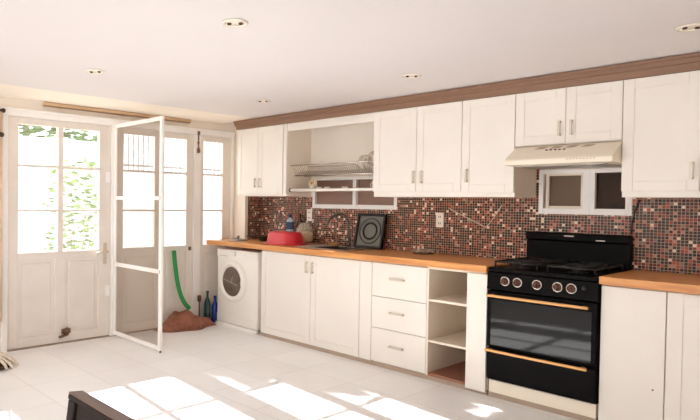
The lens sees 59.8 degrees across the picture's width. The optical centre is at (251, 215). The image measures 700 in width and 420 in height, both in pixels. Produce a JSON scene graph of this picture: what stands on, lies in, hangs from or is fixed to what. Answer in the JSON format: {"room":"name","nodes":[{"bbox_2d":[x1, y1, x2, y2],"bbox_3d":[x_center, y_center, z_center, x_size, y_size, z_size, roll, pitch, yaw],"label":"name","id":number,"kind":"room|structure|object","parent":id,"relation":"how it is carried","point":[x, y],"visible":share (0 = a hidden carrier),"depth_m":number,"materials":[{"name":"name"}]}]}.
{"room":"kitchen","nodes":[
{"label":"kitchen","id":0,"kind":"room"},
{"bbox_2d":[0,97,234,351],"bbox_3d":[-2.484,0.074,4.913,6.400,2.212,0.120,0,2,-41],"label":"wall","id":1,"kind":"structure","parent":0,"point":[7,102],"depth_m":5.68,"materials":[{"name":"paint"}]},
{"bbox_2d":[0,108,5,321],"bbox_3d":[-2.566,-0.003,4.702,1.200,1.814,0.085,0,2,-41],"label":"curtain","id":2,"kind":"object","parent":1,"relation":"hanging from","point":[2,110],"visible":1,"depth_m":5.04,"materials":[{"name":"beige fabric"}]},
{"bbox_2d":[7,116,110,349],"bbox_3d":[-1.745,0.149,5.472,0.981,2.033,0.109,0,2,-41],"label":"door","id":3,"kind":"structure","parent":1,"relation":"in","point":[60,295],"depth_m":5.47,"materials":[{"name":"paint"}]},
{"bbox_2d":[7,328,155,351],"bbox_3d":[-1.233,1.168,6.028,2.560,0.006,0.130,0,2,-41],"label":"trim","id":4,"kind":"structure","parent":1,"relation":"attached to","point":[152,328],"depth_m":5.57,"materials":[{"name":"white wood"}]},
{"bbox_2d":[42,102,190,122],"bbox_3d":[-1.259,-0.999,5.831,1.590,0.042,0.045,0,2,-41],"label":"track","id":5,"kind":"object","parent":1,"relation":"attached to","point":[46,104],"visible":1,"depth_m":5.71,"materials":[{"name":"brown wood"}]},
{"bbox_2d":[0,106,235,352],"bbox_3d":[-1.215,0.114,5.983,2.580,2.116,0.130,0,2,-41],"label":"trim","id":6,"kind":"structure","parent":1,"relation":"attached to","point":[10,111],"depth_m":5.80,"materials":[{"name":"white wood"}]},
{"bbox_2d":[0,84,249,123],"bbox_3d":[-2.418,-1.014,4.508,5.980,0.016,0.520,0,2,-41],"label":"trim","id":7,"kind":"structure","parent":1,"relation":"attached to","point":[6,91],"depth_m":5.47,"materials":[{"name":"paint"}]},
{"bbox_2d":[113,116,163,352],"bbox_3d":[-1.064,0.154,5.496,0.029,2.062,0.862,0,2,-41],"label":"screen door","id":8,"kind":"structure","parent":1,"relation":"in","point":[159,271],"depth_m":5.36,"materials":[{"name":"white"}]},
{"bbox_2d":[117,127,193,332],"bbox_3d":[-1.002,0.142,6.152,0.929,2.033,0.056,0,2,-41],"label":"door","id":9,"kind":"structure","parent":1,"relation":"in","point":[137,290],"depth_m":6.14,"materials":[{"name":"paint"}]},
{"bbox_2d":[197,131,199,152],"bbox_3d":[-0.576,-0.797,6.434,0.039,0.237,0.040,0,2,-41],"label":"bolt","id":10,"kind":"object","parent":1,"relation":"attached to","point":[198,134],"visible":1,"depth_m":6.43,"materials":[{"name":"gold metal"}]},
{"bbox_2d":[199,136,230,317],"bbox_3d":[-0.428,0.138,6.659,0.422,2.033,0.044,0,2,-41],"label":"door","id":11,"kind":"structure","parent":1,"relation":"in","point":[208,252],"depth_m":6.65,"materials":[{"name":"paint"}]},
{"bbox_2d":[233,126,258,238],"bbox_3d":[-0.054,0.062,6.811,0.240,2.212,0.200,0,2,-41],"label":"wall","id":12,"kind":"structure","parent":0,"point":[240,202],"depth_m":6.74,"materials":[{"name":"paint"}]},
{"bbox_2d":[233,52,699,129],"bbox_3d":[1.494,-0.924,4.617,0.066,0.089,5.110,0,2,-41],"label":"trim","id":13,"kind":"structure","parent":12,"relation":"attached to","point":[686,62],"depth_m":4.25,"materials":[{"name":"brown wood"}]},
{"bbox_2d":[0,320,577,419],"bbox_3d":[-0.434,1.312,2.562,6.400,0.100,6.420,0,2,-41],"label":"floor","id":14,"kind":"structure","parent":0,"point":[215,372],"depth_m":4.31,"materials":[{"name":"white tile"}]},
{"bbox_2d":[0,352,18,370],"bbox_3d":[-2.100,0.578,4.717,0.421,1.223,0.527,0,2,-41],"label":"mop","id":15,"kind":"object","parent":14,"relation":"on","point":[4,363],"visible":1,"depth_m":4.66,"materials":[{"name":"fabric"}]},
{"bbox_2d":[66,391,133,419],"bbox_3d":[-0.469,0.866,1.191,0.474,0.852,0.440,0,2,-41],"label":"dining chair","id":16,"kind":"object","parent":14,"relation":"on","point":[81,405],"visible":1,"depth_m":1.41,"materials":[{"name":"brown wood"}]},
{"bbox_2d":[153,309,215,332],"bbox_3d":[-0.669,1.070,6.244,0.695,0.205,0.302,0,2,-41],"label":"cloth","id":17,"kind":"object","parent":14,"relation":"on","point":[185,320],"visible":0.97,"depth_m":6.12,"materials":[{"name":"brown fabric"}]},
{"bbox_2d":[172,250,190,309],"bbox_3d":[-0.740,0.673,6.236,0.218,0.624,0.061,1,1,11],"label":"hose","id":18,"kind":"object","parent":17,"relation":"on","point":[174,256],"visible":1,"depth_m":6.22,"materials":[{"name":"green plastic"}]},
{"bbox_2d":[197,295,200,315],"bbox_3d":[-0.572,1.013,6.461,0.068,0.312,0.068,0,2,-41],"label":"brush","id":19,"kind":"object","parent":14,"relation":"on","point":[198,296],"visible":0.62,"depth_m":6.45,"materials":[{"name":"brown wood"}]},
{"bbox_2d":[204,291,210,318],"bbox_3d":[-0.488,0.993,6.519,0.073,0.351,0.074,0,2,-41],"label":"bottle","id":20,"kind":"object","parent":14,"relation":"on","point":[207,305],"visible":0.78,"depth_m":6.49,"materials":[{"name":"green glass"}]},
{"bbox_2d":[211,296,216,322],"bbox_3d":[-0.409,1.023,6.569,0.073,0.291,0.074,0,2,-41],"label":"bottle","id":21,"kind":"object","parent":14,"relation":"on","point":[214,304],"visible":0.84,"depth_m":6.54,"materials":[{"name":"blue glass"}]},
{"bbox_2d":[215,247,262,333],"bbox_3d":[0.028,0.768,6.405,0.597,0.822,0.666,0,2,-41],"label":"washing machine","id":22,"kind":"object","parent":14,"relation":"on","point":[239,269],"visible":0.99,"depth_m":6.18,"materials":[{"name":"white metal"}]},
{"bbox_2d":[261,250,373,364],"bbox_3d":[0.743,0.778,5.595,0.616,0.858,1.366,0,2,-41],"label":"base cabinet","id":23,"kind":"object","parent":14,"relation":"on","point":[320,303],"visible":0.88,"depth_m":5.34,"materials":[{"name":"paint"}]},
{"bbox_2d":[206,239,523,272],"bbox_3d":[0.792,0.324,5.532,0.626,0.048,3.230,0,2,-41],"label":"countertop","id":24,"kind":"structure","parent":23,"relation":"on","point":[447,261],"depth_m":4.90,"materials":[{"name":"brown wood"}]},
{"bbox_2d":[229,236,247,240],"bbox_3d":[-0.151,0.238,6.468,0.210,0.054,0.210,0,2,-41],"label":"lid","id":25,"kind":"object","parent":24,"relation":"on","point":[237,238],"visible":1,"depth_m":6.41,"materials":[{"name":"silver metal"}]},
{"bbox_2d":[247,235,267,240],"bbox_3d":[0.156,0.240,6.485,0.292,0.057,0.330,0,2,-41],"label":"frying pan","id":26,"kind":"object","parent":24,"relation":"on","point":[261,238],"visible":0.48,"depth_m":6.49,"materials":[{"name":"metal"}]},
{"bbox_2d":[264,231,306,245],"bbox_3d":[0.331,0.219,5.965,0.280,0.128,0.450,0,2,-41],"label":"basin","id":27,"kind":"object","parent":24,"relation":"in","point":[285,238],"visible":0.98,"depth_m":5.83,"materials":[{"name":"red plastic"}]},
{"bbox_2d":[286,214,293,231],"bbox_3d":[0.402,0.128,6.295,0.070,0.297,0.097,0,2,-41],"label":"soap bottle","id":28,"kind":"object","parent":24,"relation":"on","point":[290,222],"visible":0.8,"depth_m":6.26,"materials":[{"name":"blue plastic"}]},
{"bbox_2d":[296,213,302,231],"bbox_3d":[0.501,0.125,6.273,0.071,0.306,0.072,0,2,-41],"label":"bottle","id":29,"kind":"object","parent":24,"relation":"on","point":[299,226],"visible":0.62,"depth_m":6.25,"materials":[{"name":"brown glass"}]},
{"bbox_2d":[298,231,312,241],"bbox_3d":[0.542,0.172,6.134,0.196,0.211,0.196,0,2,-41],"label":"glass jar","id":30,"kind":"object","parent":24,"relation":"on","point":[307,235],"visible":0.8,"depth_m":6.06,"materials":[{"name":"beige glass"}]},
{"bbox_2d":[296,244,370,250],"bbox_3d":[0.769,0.365,5.599,0.420,0.152,0.625,0,2,-41],"label":"sink","id":31,"kind":"object","parent":24,"relation":"in","point":[322,246],"visible":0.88,"depth_m":5.67,"materials":[{"name":"silver metal"}]},
{"bbox_2d":[326,213,350,246],"bbox_3d":[0.831,0.132,5.695,0.246,0.318,0.048,1,1,-10],"label":"faucet","id":32,"kind":"object","parent":24,"relation":"on","point":[348,244],"visible":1,"depth_m":5.70,"materials":[{"name":"silver metal"}]},
{"bbox_2d":[353,213,386,248],"bbox_3d":[1.095,0.139,5.539,0.097,0.321,0.320,0,2,-41],"label":"baking tray","id":33,"kind":"object","parent":24,"relation":"on","point":[370,228],"visible":1,"depth_m":5.54,"materials":[{"name":"metal"}]},
{"bbox_2d":[413,252,433,253],"bbox_3d":[1.457,0.302,5.058,0.175,0.034,0.176,0,2,-41],"label":"glass dish","id":34,"kind":"object","parent":24,"relation":"on","point":[413,252],"visible":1,"depth_m":5.03,"materials":[{"name":"beige"}]},
{"bbox_2d":[371,261,426,378],"bbox_3d":[1.360,0.802,4.885,0.616,0.858,0.512,0,2,-41],"label":"base cabinet","id":35,"kind":"object","parent":14,"relation":"on","point":[399,291],"visible":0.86,"depth_m":4.69,"materials":[{"name":"paint"}]},
{"bbox_2d":[425,267,489,394],"bbox_3d":[1.692,0.815,4.512,0.603,0.858,0.483,0,2,-41],"label":"base cabinet","id":36,"kind":"object","parent":14,"relation":"on","point":[457,300],"visible":0.7,"depth_m":4.50,"materials":[{"name":"paint"}]},
{"bbox_2d":[484,231,632,419],"bbox_3d":[2.063,0.692,4.039,0.657,1.136,0.695,0,2,-41],"label":"stove","id":37,"kind":"object","parent":14,"relation":"on","point":[544,320],"visible":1,"depth_m":3.88,"materials":[{"name":"black metal"}]},
{"bbox_2d":[488,264,624,281],"bbox_3d":[2.062,0.373,4.027,0.550,0.027,0.695,0,2,-41],"label":"cooktop","id":38,"kind":"object","parent":37,"relation":"in","point":[541,272],"depth_m":3.89,"materials":[{"name":"black metal"}]},
{"bbox_2d":[598,285,667,419],"bbox_3d":[2.433,0.844,3.671,0.589,0.858,0.335,0,2,-41],"label":"base cabinet","id":39,"kind":"object","parent":14,"relation":"on","point":[633,333],"visible":0.62,"depth_m":3.47,"materials":[{"name":"paint"}]},
{"bbox_2d":[664,291,699,419],"bbox_3d":[2.760,0.857,3.294,0.588,0.858,0.660,0,2,-41],"label":"base cabinet","id":40,"kind":"object","parent":14,"relation":"on","point":[682,377],"visible":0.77,"depth_m":3.29,"materials":[{"name":"paint"}]},
{"bbox_2d":[599,270,699,293],"bbox_3d":[2.654,0.397,3.392,0.620,0.048,1.031,0,2,-41],"label":"countertop","id":41,"kind":"structure","parent":40,"relation":"on","point":[653,280],"depth_m":3.47,"materials":[{"name":"brown wood"}]},
{"bbox_2d":[0,0,699,123],"bbox_3d":[-0.032,-1.010,2.752,7.520,0.120,6.540,0,2,-41],"label":"ceiling","id":42,"kind":"structure","parent":0,"point":[296,55],"depth_m":3.33,"materials":[{"name":"paint"}]},
{"bbox_2d":[85,69,104,73],"bbox_3d":[-1.075,-0.988,4.088,0.132,0.014,0.132,0,2,-41],"label":"recessed light","id":43,"kind":"object","parent":42,"relation":"in","point":[92,71],"visible":1,"depth_m":4.08,"materials":[{"name":"metal"}]},
{"bbox_2d":[222,19,247,27],"bbox_3d":[-0.084,-0.948,2.940,0.132,0.014,0.132,0,2,-41],"label":"recessed light","id":44,"kind":"object","parent":42,"relation":"in","point":[234,23],"visible":1,"depth_m":2.93,"materials":[{"name":"metal"}]},
{"bbox_2d":[256,99,270,102],"bbox_3d":[0.099,-0.998,5.185,0.132,0.014,0.132,0,2,-41],"label":"recessed light","id":45,"kind":"object","parent":42,"relation":"in","point":[259,100],"visible":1,"depth_m":5.16,"materials":[{"name":"metal"}]},
{"bbox_2d":[402,74,421,77],"bbox_3d":[1.097,-0.960,4.098,0.132,0.014,0.132,0,2,-41],"label":"recessed light","id":46,"kind":"object","parent":42,"relation":"in","point":[405,75],"visible":1,"depth_m":4.08,"materials":[{"name":"metal"}]},
{"bbox_2d":[675,23,699,31],"bbox_3d":[2.146,-0.919,2.912,0.132,0.014,0.132,0,2,-41],"label":"recessed light","id":47,"kind":"object","parent":42,"relation":"in","point":[693,26],"visible":1,"depth_m":2.91,"materials":[{"name":"metal"}]},
{"bbox_2d":[289,71,689,196],"bbox_3d":[2.035,0.139,4.667,0.100,2.212,6.420,0,2,-41],"label":"wall","id":48,"kind":"structure","parent":0,"point":[343,143],"depth_m":5.89,"materials":[{"name":"paint"}]},
{"bbox_2d":[237,124,311,196],"bbox_3d":[0.214,-0.573,6.377,0.398,0.725,0.769,0,2,-41],"label":"upper cabinet","id":49,"kind":"object","parent":48,"relation":"attached to","point":[266,154],"visible":0.97,"depth_m":6.17,"materials":[{"name":"paint"}]},
{"bbox_2d":[288,113,373,130],"bbox_3d":[0.720,-0.873,5.578,0.018,0.075,1.083,0,2,-41],"label":"fascia board","id":50,"kind":"object","parent":49,"relation":"attached to","point":[369,117],"visible":1,"depth_m":5.53,"materials":[{"name":"paint"}]},
{"bbox_2d":[289,188,372,191],"bbox_3d":[0.839,-0.248,5.706,0.303,0.037,1.076,0,2,-41],"label":"wall shelf","id":51,"kind":"object","parent":49,"relation":"attached to","point":[290,189],"visible":0.67,"depth_m":5.60,"materials":[{"name":"white wood"}]},
{"bbox_2d":[309,179,316,187],"bbox_3d":[0.607,-0.316,5.926,0.069,0.107,0.093,0,2,-41],"label":"flower ornament","id":52,"kind":"object","parent":51,"relation":"on","point":[311,184],"visible":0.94,"depth_m":5.91,"materials":[{"name":"ceramic"}]},
{"bbox_2d":[290,161,373,176],"bbox_3d":[0.839,-0.445,5.696,0.261,0.112,1.082,0,2,-41],"label":"dish rack","id":53,"kind":"object","parent":49,"relation":"attached to","point":[326,173],"visible":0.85,"depth_m":5.71,"materials":[{"name":"silver metal"}]},
{"bbox_2d":[358,155,364,167],"bbox_3d":[1.019,-0.500,5.495,0.124,0.124,0.015,0,2,-34],"label":"plate","id":54,"kind":"object","parent":53,"relation":"in","point":[361,156],"visible":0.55,"depth_m":5.48,"materials":[{"name":"ceramic"}]},
{"bbox_2d":[362,155,371,167],"bbox_3d":[1.052,-0.499,5.457,0.124,0.124,0.015,0,2,-34],"label":"plate","id":55,"kind":"object","parent":53,"relation":"in","point":[365,156],"visible":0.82,"depth_m":5.45,"materials":[{"name":"ceramic"}]},
{"bbox_2d":[367,151,373,165],"bbox_3d":[1.102,-0.520,5.410,0.025,0.132,0.132,0,2,-41],"label":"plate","id":56,"kind":"object","parent":53,"relation":"in","point":[373,151],"visible":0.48,"depth_m":5.43,"materials":[{"name":"white ceramic"}]},
{"bbox_2d":[307,209,311,220],"bbox_3d":[0.600,-0.010,6.221,0.010,0.124,0.072,0,2,-41],"label":"wall socket","id":57,"kind":"object","parent":48,"relation":"attached to","point":[309,211],"visible":1,"depth_m":6.22,"materials":[{"name":"plastic"}]},
{"bbox_2d":[312,176,396,209],"bbox_3d":[0.995,-0.226,5.817,0.078,0.315,1.046,0,2,-41],"label":"window","id":58,"kind":"structure","parent":48,"relation":"in","point":[320,199],"depth_m":5.85,"materials":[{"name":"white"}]},
{"bbox_2d":[373,101,479,197],"bbox_3d":[1.449,-0.522,4.955,0.398,0.730,0.830,0,2,-41],"label":"upper cabinet","id":59,"kind":"object","parent":48,"relation":"attached to","point":[418,150],"visible":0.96,"depth_m":4.81,"materials":[{"name":"paint"}]},
{"bbox_2d":[436,213,443,226],"bbox_3d":[1.598,0.035,5.072,0.010,0.124,0.072,0,2,-41],"label":"wall socket","id":60,"kind":"object","parent":48,"relation":"attached to","point":[439,216],"visible":1,"depth_m":5.07,"materials":[{"name":"plastic"}]},
{"bbox_2d":[247,169,699,274],"bbox_3d":[1.602,-0.030,4.934,0.200,0.795,4.800,0,2,-41],"label":"backsplash","id":61,"kind":"structure","parent":48,"relation":"attached to","point":[665,231],"depth_m":4.72,"materials":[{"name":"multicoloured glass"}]},
{"bbox_2d":[449,205,501,227],"bbox_3d":[1.803,-0.002,4.837,0.008,0.185,0.465,0,2,-41],"label":"cord","id":62,"kind":"object","parent":48,"relation":"hanging from","point":[501,205],"visible":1,"depth_m":4.76,"materials":[{"name":"white plastic"}]},
{"bbox_2d":[461,94,535,197],"bbox_3d":[1.855,-0.506,4.489,0.398,0.730,0.406,0,2,-41],"label":"upper cabinet","id":63,"kind":"object","parent":48,"relation":"attached to","point":[488,124],"visible":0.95,"depth_m":4.37,"materials":[{"name":"paint"}]},
{"bbox_2d":[515,80,623,146],"bbox_3d":[2.213,-0.669,4.075,0.398,0.375,0.676,0,2,-41],"label":"upper cabinet","id":64,"kind":"object","parent":48,"relation":"attached to","point":[591,113],"visible":0.94,"depth_m":3.93,"materials":[{"name":"paint"}]},
{"bbox_2d":[504,141,621,168],"bbox_3d":[2.159,-0.406,4.037,0.509,0.145,0.674,0,2,-41],"label":"range hood","id":65,"kind":"object","parent":64,"relation":"attached to","point":[600,154],"visible":0.98,"depth_m":3.89,"materials":[{"name":"beige metal"}]},
{"bbox_2d":[538,168,631,215],"bbox_3d":[2.366,-0.171,4.239,0.078,0.324,0.615,0,2,-41],"label":"window","id":66,"kind":"structure","parent":48,"relation":"in","point":[597,191],"depth_m":4.21,"materials":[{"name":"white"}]},
{"bbox_2d":[630,200,639,234],"bbox_3d":[2.552,0.008,3.968,0.054,0.235,0.014,2,2,44],"label":"power cord","id":67,"kind":"object","parent":48,"relation":"attached to","point":[639,200],"visible":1,"depth_m":3.97,"materials":[{"name":"black plastic"}]},
{"bbox_2d":[621,70,699,197],"bbox_3d":[2.566,-0.478,3.670,0.398,0.730,0.404,0,2,-41],"label":"upper cabinet","id":68,"kind":"object","parent":48,"relation":"attached to","point":[661,140],"visible":1,"depth_m":3.56,"materials":[{"name":"paint"}]},
{"label":"outside","id":69,"kind":"structure","parent":0,"visible":0},
{"bbox_3d":[-6.838,1.056,11.764,24.000,0.120,15.880,0,2,-41],"label":"ground","id":70,"kind":"structure","parent":69,"visible":0},
{"bbox_2d":[18,124,97,141],"bbox_3d":[-4.306,-0.385,9.459,4.779,2.932,0.938,0,2,-41],"label":"hedge","id":71,"kind":"object","parent":70,"relation":"on","point":[52,132],"visible":0.06,"depth_m":10.15,"materials":[{"name":"green plant"}]},
{"bbox_2d":[41,156,96,250],"bbox_3d":[-2.334,0.168,8.026,0.934,1.947,0.792,0,2,-41],"label":"shrub","id":72,"kind":"object","parent":70,"relation":"on","point":[90,164],"visible":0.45,"depth_m":7.95,"materials":[{"name":"green plant"}]},
{"bbox_2d":[18,135,219,252],"bbox_3d":[-3.091,-0.254,9.727,17.000,2.689,0.240,0,2,-41],"label":"sky","id":73,"kind":"structure","parent":70,"relation":"on","point":[33,183],"depth_m":9.93,"materials":[{"name":"paint"}]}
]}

